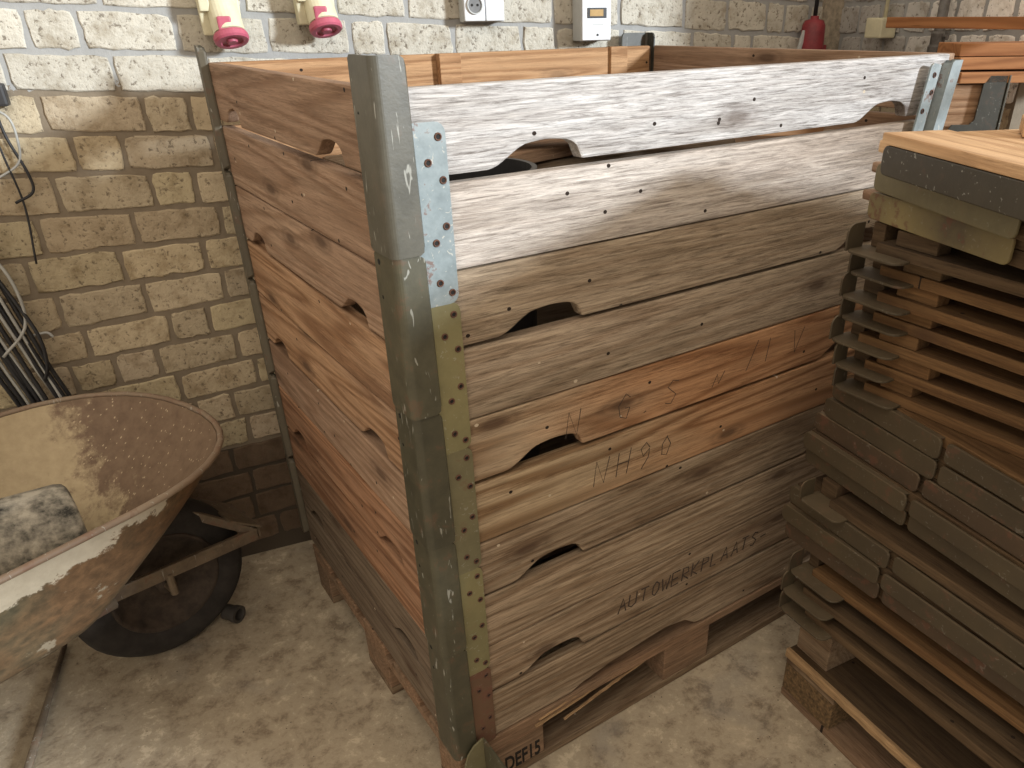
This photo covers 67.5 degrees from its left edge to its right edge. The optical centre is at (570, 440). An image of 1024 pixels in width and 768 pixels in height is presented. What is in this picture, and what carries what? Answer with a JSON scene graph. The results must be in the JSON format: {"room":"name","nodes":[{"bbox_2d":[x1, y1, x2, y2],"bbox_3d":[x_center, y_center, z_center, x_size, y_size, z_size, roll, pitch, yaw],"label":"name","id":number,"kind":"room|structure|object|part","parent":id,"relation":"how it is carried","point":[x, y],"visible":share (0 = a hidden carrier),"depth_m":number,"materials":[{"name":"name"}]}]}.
{"room":"storage room","nodes":[
{"label":"storage room","id":0,"kind":"room"},
{"bbox_2d":[0,0,823,556],"bbox_3d":[-1.073,-0.706,1.704,4.105,2.554,0.126,-13,32,-21],"label":"wall","id":1,"kind":"structure","parent":0,"point":[138,281],"depth_m":1.79,"materials":[{"name":"brick"}]},
{"bbox_2d":[0,83,37,263],"bbox_3d":[-1.181,-0.560,1.625,0.071,0.362,0.035,-13,31,-21],"label":"cable","id":2,"kind":"object","parent":1,"relation":"attached to","point":[4,98],"visible":1,"depth_m":1.61,"materials":[{"name":"plastic"}]},
{"bbox_2d":[0,264,71,406],"bbox_3d":[-1.306,-0.241,1.705,0.249,0.925,0.052,-13,31,-21],"label":"hanging cables","id":3,"kind":"object","parent":1,"relation":"hanging from","point":[32,390],"visible":0.4,"depth_m":1.75,"materials":[{"name":"grey plastic"}]},
{"bbox_2d":[195,0,248,48],"bbox_3d":[-0.743,-0.935,1.608,0.092,0.197,0.105,-13,32,-21],"label":"socket","id":4,"kind":"object","parent":1,"relation":"attached to","point":[219,19],"visible":1,"depth_m":1.61,"materials":[{"name":"beige plastic"}]},
{"bbox_3d":[-0.725,-0.862,1.635,0.072,0.043,0.069,-13,32,-21],"label":"lid","id":5,"kind":"part","parent":4,"relation":"part of","materials":[{"name":"pink plastic"}]},
{"bbox_2d":[293,0,341,37],"bbox_3d":[-0.561,-0.992,1.671,0.092,0.197,0.105,-13,31,-21],"label":"socket","id":6,"kind":"object","parent":1,"relation":"attached to","point":[321,16],"visible":1,"depth_m":1.68,"materials":[{"name":"beige plastic"}]},
{"bbox_3d":[-0.544,-0.919,1.698,0.072,0.043,0.069,-13,32,-21],"label":"lid","id":7,"kind":"part","parent":6,"relation":"part of","materials":[{"name":"pink plastic"}]},
{"bbox_2d":[458,0,503,21],"bbox_3d":[-0.215,-1.069,1.846,0.105,0.100,0.044,-13,32,-21],"label":"wall outlet","id":8,"kind":"object","parent":1,"relation":"attached to","point":[469,10],"visible":1,"depth_m":1.84,"materials":[{"name":"grey plastic"}]},
{"bbox_2d":[572,0,610,40],"bbox_3d":[0.056,-1.101,1.961,0.085,0.130,0.060,-13,32,-21],"label":"switch","id":9,"kind":"object","parent":1,"relation":"attached to","point":[591,18],"visible":1,"depth_m":1.95,"materials":[{"name":"grey plastic"}]},
{"bbox_3d":[0.067,-1.086,1.938,0.038,0.015,0.001,-13,31,-21],"label":"display glass","id":10,"kind":"part","parent":9,"relation":"part of","materials":[{"name":"yellow glass"}]},
{"bbox_2d":[797,0,825,49],"bbox_3d":[0.707,-1.519,2.062,0.091,0.912,0.070,5,30,11],"label":"plug","id":11,"kind":"object","parent":1,"relation":"hanging from","point":[813,29],"visible":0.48,"depth_m":2.22,"materials":[{"name":"plastic"}]},
{"bbox_3d":[0.675,-1.163,2.241,0.012,0.075,0.008,0,26,-28],"label":"lever","id":12,"kind":"part","parent":11,"relation":"part of","materials":[{"name":"grey plastic"}]},
{"bbox_3d":[0.702,-1.582,2.046,0.016,0.785,0.048,-13,32,-21],"label":"cord","id":13,"kind":"part","parent":11,"relation":"part of","materials":[{"name":"black rubber"}]},
{"bbox_2d":[821,0,844,49],"bbox_3d":[0.782,-1.075,2.406,0.073,2.300,0.033,-13,32,-21],"label":"trim","id":14,"kind":"structure","parent":1,"relation":"attached to","point":[832,9],"depth_m":2.29,"materials":[{"name":"paint"}]},
{"bbox_2d":[0,540,855,767],"bbox_3d":[0.076,0.975,1.214,8.000,0.100,7.000,-19,34,-30],"label":"floor","id":15,"kind":"structure","parent":0,"point":[295,683],"depth_m":1.76,"materials":[{"name":"concrete"}]},
{"bbox_2d":[24,644,67,767],"bbox_3d":[-1.214,0.615,1.770,0.018,0.018,0.420,-11,31,-17],"label":"metal rod","id":16,"kind":"object","parent":15,"relation":"on","point":[38,732],"visible":0.92,"depth_m":1.74,"materials":[{"name":"metal"}]},
{"bbox_2d":[0,391,260,683],"bbox_3d":[-1.235,0.475,1.387,0.639,0.640,1.563,17,34,29],"label":"wheelbarrow","id":17,"kind":"object","parent":15,"relation":"on","point":[154,565],"visible":0.98,"depth_m":1.72,"materials":[{"name":"paint"}]},
{"bbox_2d":[0,484,86,575],"bbox_3d":[-1.115,0.211,1.488,0.300,0.236,0.251,-19,34,-30],"label":"sack","id":18,"kind":"object","parent":17,"relation":"in","point":[35,522],"visible":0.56,"depth_m":1.48,"materials":[{"name":"fabric"}]},
{"bbox_3d":[-0.874,0.185,1.961,0.160,0.006,0.090,22,-1,34],"label":"guard plate","id":19,"kind":"part","parent":17,"relation":"part of","materials":[{"name":"brown metal"}]},
{"bbox_3d":[-0.855,0.208,1.999,0.150,0.030,0.006,22,36,34],"label":"guard plate","id":20,"kind":"part","parent":17,"relation":"part of","materials":[{"name":"brown metal"}]},
{"bbox_2d":[221,604,245,623],"bbox_3d":[-0.891,0.454,2.017,0.042,0.047,0.047,8,30,16],"label":"socket","id":21,"kind":"object","parent":15,"relation":"on","point":[233,613],"visible":0.99,"depth_m":2.00,"materials":[{"name":"plastic"}]},
{"bbox_2d":[465,737,506,767],"bbox_3d":[-0.152,0.676,1.464,0.049,0.181,0.110,-19,34,-30],"label":"bracket","id":22,"kind":"object","parent":15,"relation":"on","point":[481,755],"visible":1,"depth_m":1.47,"materials":[{"name":"metal"}]},
{"bbox_3d":[-0.184,0.656,1.501,0.046,0.181,0.004,-19,34,-30],"label":"plate","id":23,"kind":"part","parent":22,"relation":"part of","materials":[{"name":"green paint"}]},
{"bbox_3d":[-0.134,0.671,1.473,0.004,0.181,0.105,-20,35,-31],"label":"plate","id":24,"kind":"part","parent":22,"relation":"part of","materials":[{"name":"green paint"}]},
{"bbox_2d":[313,543,808,767],"bbox_3d":[0.034,0.336,2.108,1.200,0.142,0.853,-19,34,-30],"label":"wooden pallet","id":25,"kind":"object","parent":15,"relation":"on","point":[678,648],"visible":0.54,"depth_m":1.76,"materials":[{"name":"brown wood"}]},
{"bbox_2d":[449,157,541,659],"bbox_3d":[-0.161,0.017,1.448,0.230,1.020,0.230,-19,34,-30],"label":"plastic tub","id":26,"kind":"object","parent":25,"relation":"on","point":[509,165],"visible":0.1,"depth_m":1.28,"materials":[{"name":"black plastic"}]},
{"bbox_2d":[323,138,734,559],"bbox_3d":[-0.066,-0.233,1.960,0.870,0.985,0.380,-19,34,-30],"label":"box","id":27,"kind":"object","parent":25,"relation":"on","point":[549,313],"visible":0.16,"depth_m":1.69,"materials":[{"name":"brown wood"}]},
{"bbox_2d":[508,139,572,162],"bbox_3d":[0.025,-0.657,1.675,0.120,0.022,0.720,22,37,35],"label":"wood offcut","id":28,"kind":"object","parent":27,"relation":"on","point":[545,149],"visible":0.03,"depth_m":1.53,"materials":[{"name":"brown wood"}]},
{"bbox_2d":[285,455,810,760],"bbox_3d":[0.029,0.156,2.029,1.239,0.288,0.906,-19,34,-30],"label":"pallet collar","id":29,"kind":"object","parent":25,"relation":"on","point":[701,580],"visible":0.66,"depth_m":1.61,"materials":[{"name":"brown wood"}]},
{"bbox_3d":[-0.176,0.513,1.451,0.068,0.197,0.003,-19,34,-30],"label":"steel plate","id":30,"kind":"part","parent":29,"relation":"part of","materials":[{"name":"brown metal"}]},
{"bbox_2d":[267,373,824,675],"bbox_3d":[0.026,-0.040,1.920,1.239,0.310,0.906,-19,34,-30],"label":"pallet collar","id":31,"kind":"object","parent":29,"relation":"on","point":[619,533],"visible":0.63,"depth_m":1.50,"materials":[{"name":"brown wood"}]},
{"bbox_3d":[-0.178,0.325,1.346,0.068,0.237,0.003,-19,34,-30],"label":"steel plate","id":32,"kind":"part","parent":31,"relation":"part of","materials":[{"name":"yellow metal"}]},
{"bbox_2d":[246,278,862,575],"bbox_3d":[0.024,-0.245,1.805,1.239,0.310,0.906,-19,34,-30],"label":"pallet collar","id":33,"kind":"object","parent":31,"relation":"on","point":[630,425],"visible":0.66,"depth_m":1.39,"materials":[{"name":"beige wood"}]},
{"bbox_3d":[-0.181,0.120,1.231,0.068,0.237,0.003,-19,34,-30],"label":"steel plate","id":34,"kind":"part","parent":33,"relation":"part of","materials":[{"name":"metal"}]},
{"bbox_2d":[221,169,875,454],"bbox_3d":[0.021,-0.450,1.690,1.239,0.310,0.906,-19,34,-30],"label":"pallet collar","id":35,"kind":"object","parent":33,"relation":"on","point":[643,298],"visible":0.59,"depth_m":1.27,"materials":[{"name":"beige wood"}]},
{"bbox_3d":[-0.183,-0.085,1.117,0.068,0.237,0.003,-19,34,-30],"label":"steel plate","id":36,"kind":"part","parent":35,"relation":"part of","materials":[{"name":"gold metal"}]},
{"bbox_2d":[194,32,962,307],"bbox_3d":[0.018,-0.656,1.575,1.239,0.313,0.906,-19,34,-30],"label":"pallet collar","id":37,"kind":"object","parent":35,"relation":"on","point":[408,123],"visible":0.89,"depth_m":1.19,"materials":[{"name":"white wood"}]},
{"bbox_3d":[-0.186,-0.290,1.002,0.068,0.237,0.003,-19,34,-30],"label":"steel plate","id":38,"kind":"part","parent":37,"relation":"part of","materials":[{"name":"silver metal"}]},
{"bbox_3d":[0.686,-0.614,1.509,0.032,0.239,0.004,-10,29,-35],"label":"steel plate","id":39,"kind":"part","parent":37,"relation":"part of","materials":[{"name":"silver metal"}]},
{"bbox_3d":[0.320,-0.540,1.460,0.800,0.024,0.160,-21,35,-32],"label":"wood offcut","id":40,"kind":"object","parent":37,"relation":"in","visible":0},
{"bbox_2d":[755,127,823,135],"bbox_3d":[0.105,-0.638,1.554,0.840,0.051,0.100,-6,30,-9],"label":"wood offcut","id":41,"kind":"object","parent":40,"relation":"on","point":[818,129],"visible":0.04,"depth_m":1.58,"materials":[{"name":"brown wood"}]},
{"bbox_2d":[781,644,991,767],"bbox_3d":[1.125,0.688,1.452,0.806,0.143,1.200,-15,32,-24],"label":"wooden pallet","id":42,"kind":"object","parent":15,"relation":"on","point":[871,723],"visible":0.38,"depth_m":1.60,"materials":[{"name":"brown wood"}]},
{"bbox_2d":[797,626,854,670],"bbox_3d":[0.571,0.405,1.670,0.090,0.151,0.090,-15,32,-24],"label":"block","id":43,"kind":"object","parent":42,"relation":"on","point":[828,654],"visible":0.3,"depth_m":1.66,"materials":[{"name":"brown wood"}]},
{"bbox_3d":[0.765,0.353,1.760,0.090,0.151,0.090,-15,32,-24],"label":"block","id":44,"kind":"object","parent":42,"relation":"on","visible":0},
{"bbox_2d":[779,591,1023,767],"bbox_3d":[1.046,0.470,1.339,0.764,0.048,1.119,-16,33,-25],"label":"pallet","id":45,"kind":"object","parent":44,"relation":"on","point":[968,734],"visible":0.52,"depth_m":1.40,"materials":[{"name":"brown wood"}]},
{"bbox_2d":[780,570,1023,762],"bbox_3d":[1.049,0.424,1.325,0.764,0.046,1.119,-17,33,-26],"label":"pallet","id":46,"kind":"object","parent":45,"relation":"on","point":[1002,732],"visible":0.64,"depth_m":1.39,"materials":[{"name":"brown wood"}]},
{"bbox_2d":[788,548,1023,733],"bbox_3d":[1.056,0.385,1.300,0.764,0.045,1.119,-16,33,-26],"label":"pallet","id":47,"kind":"object","parent":46,"relation":"on","point":[815,574],"visible":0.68,"depth_m":1.39,"materials":[{"name":"orange wood"}]},
{"bbox_2d":[785,522,1023,705],"bbox_3d":[1.071,0.344,1.283,0.741,0.042,1.220,-16,33,-25],"label":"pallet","id":48,"kind":"object","parent":47,"relation":"on","point":[873,590],"visible":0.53,"depth_m":1.37,"materials":[{"name":"brown wood"}]},
{"bbox_3d":[0.510,0.229,1.502,0.005,0.040,0.241,-16,33,-25],"label":"steel plate","id":49,"kind":"part","parent":48,"relation":"part of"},
{"bbox_2d":[782,501,1023,691],"bbox_3d":[1.053,0.312,1.255,0.741,0.040,1.220,-15,32,-24],"label":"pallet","id":50,"kind":"object","parent":48,"relation":"on","point":[973,643],"visible":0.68,"depth_m":1.33,"materials":[{"name":"brown wood"}]},
{"bbox_3d":[0.498,0.195,1.478,0.005,0.038,0.249,-15,32,-24],"label":"steel plate","id":51,"kind":"part","parent":50,"relation":"part of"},
{"bbox_2d":[789,474,1023,666],"bbox_3d":[1.053,0.283,1.224,0.741,0.040,1.220,-14,32,-23],"label":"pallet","id":52,"kind":"object","parent":50,"relation":"on","point":[1010,644],"visible":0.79,"depth_m":1.30,"materials":[{"name":"brown wood"}]},
{"bbox_3d":[0.507,0.159,1.457,0.005,0.038,0.257,-14,32,-23],"label":"steel plate","id":53,"kind":"part","parent":52,"relation":"part of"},
{"bbox_2d":[799,476,1023,639],"bbox_3d":[1.044,0.245,1.207,0.764,0.040,1.119,-15,32,-24],"label":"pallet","id":54,"kind":"object","parent":52,"relation":"on","point":[834,502],"visible":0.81,"depth_m":1.33,"materials":[{"name":"brown wood"}]},
{"bbox_2d":[805,449,1023,609],"bbox_3d":[1.065,0.211,1.184,0.741,0.038,1.220,-13,32,-21],"label":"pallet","id":55,"kind":"object","parent":54,"relation":"on","point":[969,564],"visible":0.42,"depth_m":1.30,"materials":[{"name":"brown wood"}]},
{"bbox_3d":[0.530,0.079,1.434,0.005,0.036,0.259,-13,32,-21],"label":"steel plate","id":56,"kind":"part","parent":55,"relation":"part of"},
{"bbox_2d":[803,428,1023,592],"bbox_3d":[1.051,0.184,1.153,0.741,0.038,1.220,-13,31,-21],"label":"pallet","id":57,"kind":"object","parent":55,"relation":"on","point":[969,541],"visible":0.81,"depth_m":1.28,"materials":[{"name":"brown wood"}]},
{"bbox_3d":[0.517,0.051,1.404,0.005,0.036,0.261,-13,31,-21],"label":"steel plate","id":58,"kind":"part","parent":57,"relation":"part of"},
{"bbox_2d":[814,410,1023,561],"bbox_3d":[1.060,0.152,1.129,0.741,0.039,1.220,-13,31,-20],"label":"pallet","id":59,"kind":"object","parent":57,"relation":"on","point":[990,528],"visible":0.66,"depth_m":1.27,"materials":[{"name":"brown wood"}]},
{"bbox_3d":[0.532,0.015,1.387,0.005,0.037,0.263,-13,31,-20],"label":"steel plate","id":60,"kind":"part","parent":59,"relation":"part of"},
{"bbox_2d":[824,397,1023,536],"bbox_3d":[1.067,0.127,1.093,0.742,0.039,1.220,-13,31,-20],"label":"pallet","id":61,"kind":"object","parent":59,"relation":"on","point":[991,504],"visible":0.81,"depth_m":1.25,"materials":[{"name":"brown wood"}]},
{"bbox_3d":[0.540,-0.009,1.349,0.005,0.037,0.268,-13,31,-20],"label":"steel plate","id":62,"kind":"part","parent":61,"relation":"part of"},
{"bbox_2d":[832,374,1023,510],"bbox_3d":[1.064,0.101,1.055,0.741,0.041,1.220,-12,31,-19],"label":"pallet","id":63,"kind":"object","parent":61,"relation":"on","point":[998,471],"visible":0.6,"depth_m":1.20,"materials":[{"name":"orange wood"}]},
{"bbox_3d":[0.543,-0.043,1.326,0.005,0.039,0.261,-12,31,-19],"label":"steel plate","id":64,"kind":"part","parent":63,"relation":"part of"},
{"bbox_2d":[832,366,1023,458],"bbox_3d":[1.098,0.002,1.144,0.764,0.044,1.119,-18,34,-28],"label":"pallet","id":65,"kind":"object","parent":63,"relation":"on","point":[892,395],"visible":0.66,"depth_m":1.27,"materials":[{"name":"orange wood"}]},
{"bbox_2d":[832,343,1023,430],"bbox_3d":[1.095,-0.041,1.131,0.764,0.044,1.119,-19,34,-29],"label":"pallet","id":66,"kind":"object","parent":65,"relation":"on","point":[996,406],"visible":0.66,"depth_m":1.25,"materials":[{"name":"orange wood"}]},
{"bbox_2d":[829,315,1023,402],"bbox_3d":[1.084,-0.083,1.117,0.764,0.042,1.119,-19,34,-29],"label":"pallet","id":67,"kind":"object","parent":66,"relation":"on","point":[935,357],"visible":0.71,"depth_m":1.24,"materials":[{"name":"orange wood"}]},
{"bbox_2d":[839,298,1023,375],"bbox_3d":[1.080,-0.103,1.066,0.764,0.042,1.119,-17,33,-27],"label":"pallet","id":68,"kind":"object","parent":67,"relation":"on","point":[1010,359],"visible":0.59,"depth_m":1.21,"materials":[{"name":"orange wood"}]},
{"bbox_2d":[839,272,1023,351],"bbox_3d":[1.064,-0.128,1.024,0.764,0.042,1.119,-17,33,-26],"label":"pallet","id":69,"kind":"object","parent":68,"relation":"on","point":[985,324],"visible":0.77,"depth_m":1.18,"materials":[{"name":"orange wood"}]},
{"bbox_2d":[847,244,1023,321],"bbox_3d":[1.064,-0.157,0.989,0.764,0.042,1.119,-16,33,-25],"label":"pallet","id":70,"kind":"object","parent":69,"relation":"on","point":[906,276],"visible":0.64,"depth_m":1.16,"materials":[{"name":"orange wood"}]},
{"bbox_2d":[844,221,1023,297],"bbox_3d":[1.040,-0.178,0.938,0.764,0.044,1.119,-16,32,-25],"label":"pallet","id":71,"kind":"object","parent":70,"relation":"on","point":[890,245],"visible":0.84,"depth_m":1.13,"materials":[{"name":"brown wood"}]},
{"bbox_2d":[862,188,1023,269],"bbox_3d":[1.000,-0.161,0.815,0.741,0.044,1.265,-9,30,-14],"label":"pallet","id":72,"kind":"object","parent":71,"relation":"on","point":[883,208],"visible":0.61,"depth_m":1.07,"materials":[{"name":"brown wood"}]},
{"bbox_2d":[872,161,1023,241],"bbox_3d":[0.947,-0.168,0.737,0.741,0.044,1.265,-6,30,-9],"label":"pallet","id":73,"kind":"object","parent":72,"relation":"on","point":[1001,225],"visible":0.42,"depth_m":1.02,"materials":[{"name":"brown wood"}]},
{"bbox_2d":[879,129,1023,220],"bbox_3d":[0.910,-0.173,0.657,0.723,0.056,1.245,-6,30,-9],"label":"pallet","id":74,"kind":"object","parent":73,"relation":"on","point":[984,169],"visible":1,"depth_m":0.96,"materials":[{"name":"brown wood"}]},
{"bbox_2d":[1019,114,1023,136],"bbox_3d":[0.696,-0.419,1.023,0.160,0.020,0.090,12,32,22],"label":"wood offcut","id":75,"kind":"object","parent":74,"relation":"on","point":[1021,127],"visible":1,"depth_m":1.05,"materials":[{"name":"brown wood"}]},
{"bbox_3d":[0.676,0.112,1.044,0.005,0.036,0.420,-12,31,-19],"label":"steel plate","id":76,"kind":"part","parent":63,"relation":"part of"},
{"bbox_3d":[0.680,0.146,1.066,0.005,0.034,0.420,-13,31,-20],"label":"steel plate","id":77,"kind":"part","parent":61,"relation":"part of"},
{"bbox_3d":[0.674,0.169,1.107,0.005,0.034,0.420,-12,31,-20],"label":"steel plate","id":78,"kind":"part","parent":59,"relation":"part of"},
{"bbox_3d":[0.664,0.203,1.127,0.005,0.033,0.420,-13,31,-21],"label":"steel plate","id":79,"kind":"part","parent":57,"relation":"part of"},
{"bbox_3d":[0.675,0.231,1.157,0.005,0.033,0.420,-13,32,-21],"label":"steel plate","id":80,"kind":"part","parent":55,"relation":"part of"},
{"bbox_3d":[0.667,0.307,1.188,0.005,0.036,0.420,-14,32,-23],"label":"steel plate","id":81,"kind":"part","parent":52,"relation":"part of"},
{"bbox_3d":[0.661,0.339,1.214,0.005,0.034,0.420,-15,32,-24],"label":"steel plate","id":82,"kind":"part","parent":50,"relation":"part of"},
{"bbox_3d":[0.678,0.370,1.244,0.005,0.036,0.420,-16,33,-25],"label":"steel plate","id":83,"kind":"part","parent":48,"relation":"part of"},
{"bbox_2d":[943,75,1011,131],"bbox_3d":[0.914,-0.288,2.057,0.271,1.262,0.160,-19,34,-30],"label":"wooden crate","id":84,"kind":"object","parent":15,"relation":"on","point":[973,106],"visible":0.07,"depth_m":1.75,"materials":[{"name":"orange wood"}]},
{"bbox_2d":[957,69,1023,83],"bbox_3d":[1.089,-0.849,1.773,0.420,0.022,0.120,-1,29,0],"label":"plank","id":85,"kind":"object","parent":84,"relation":"on","point":[965,76],"visible":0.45,"depth_m":1.72,"materials":[{"name":"orange wood"}]},
{"bbox_2d":[954,56,1023,69],"bbox_3d":[1.079,-0.883,1.777,0.400,0.026,0.120,-1,29,0],"label":"plank","id":86,"kind":"object","parent":85,"relation":"on","point":[969,62],"visible":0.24,"depth_m":1.73,"materials":[{"name":"orange wood"}]},
{"bbox_2d":[937,41,1023,56],"bbox_3d":[1.068,-0.912,1.772,0.380,0.026,0.120,-1,29,0],"label":"plank","id":87,"kind":"object","parent":86,"relation":"on","point":[994,48],"visible":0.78,"depth_m":1.72,"materials":[{"name":"orange wood"}]},
{"bbox_2d":[838,0,1023,129],"bbox_3d":[1.006,-0.937,2.182,0.126,2.344,0.660,-13,32,-21],"label":"wall","id":88,"kind":"structure","parent":0,"point":[855,13],"depth_m":2.05,"materials":[{"name":"brick"}]},
{"bbox_2d":[864,0,895,37],"bbox_3d":[0.867,-1.398,2.006,0.055,0.600,0.062,-13,32,-21],"label":"junction box","id":89,"kind":"object","parent":88,"relation":"attached to","point":[875,27],"visible":0.85,"depth_m":2.12,"materials":[{"name":"beige plastic"}]},
{"bbox_2d":[926,0,950,51],"bbox_3d":[0.957,-0.848,2.078,0.043,2.200,0.054,-19,34,-30],"label":"pipe","id":90,"kind":"object","parent":88,"relation":"attached to","point":[938,35],"visible":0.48,"depth_m":1.96,"materials":[{"name":"grey metal"}]},
{"bbox_2d":[886,17,1023,29],"bbox_3d":[1.090,-0.839,1.534,0.022,0.025,1.200,-13,32,-21],"label":"wall rail","id":91,"kind":"object","parent":88,"relation":"attached to","point":[892,22],"visible":1,"depth_m":1.83,"materials":[{"name":"orange wood"}]}
]}

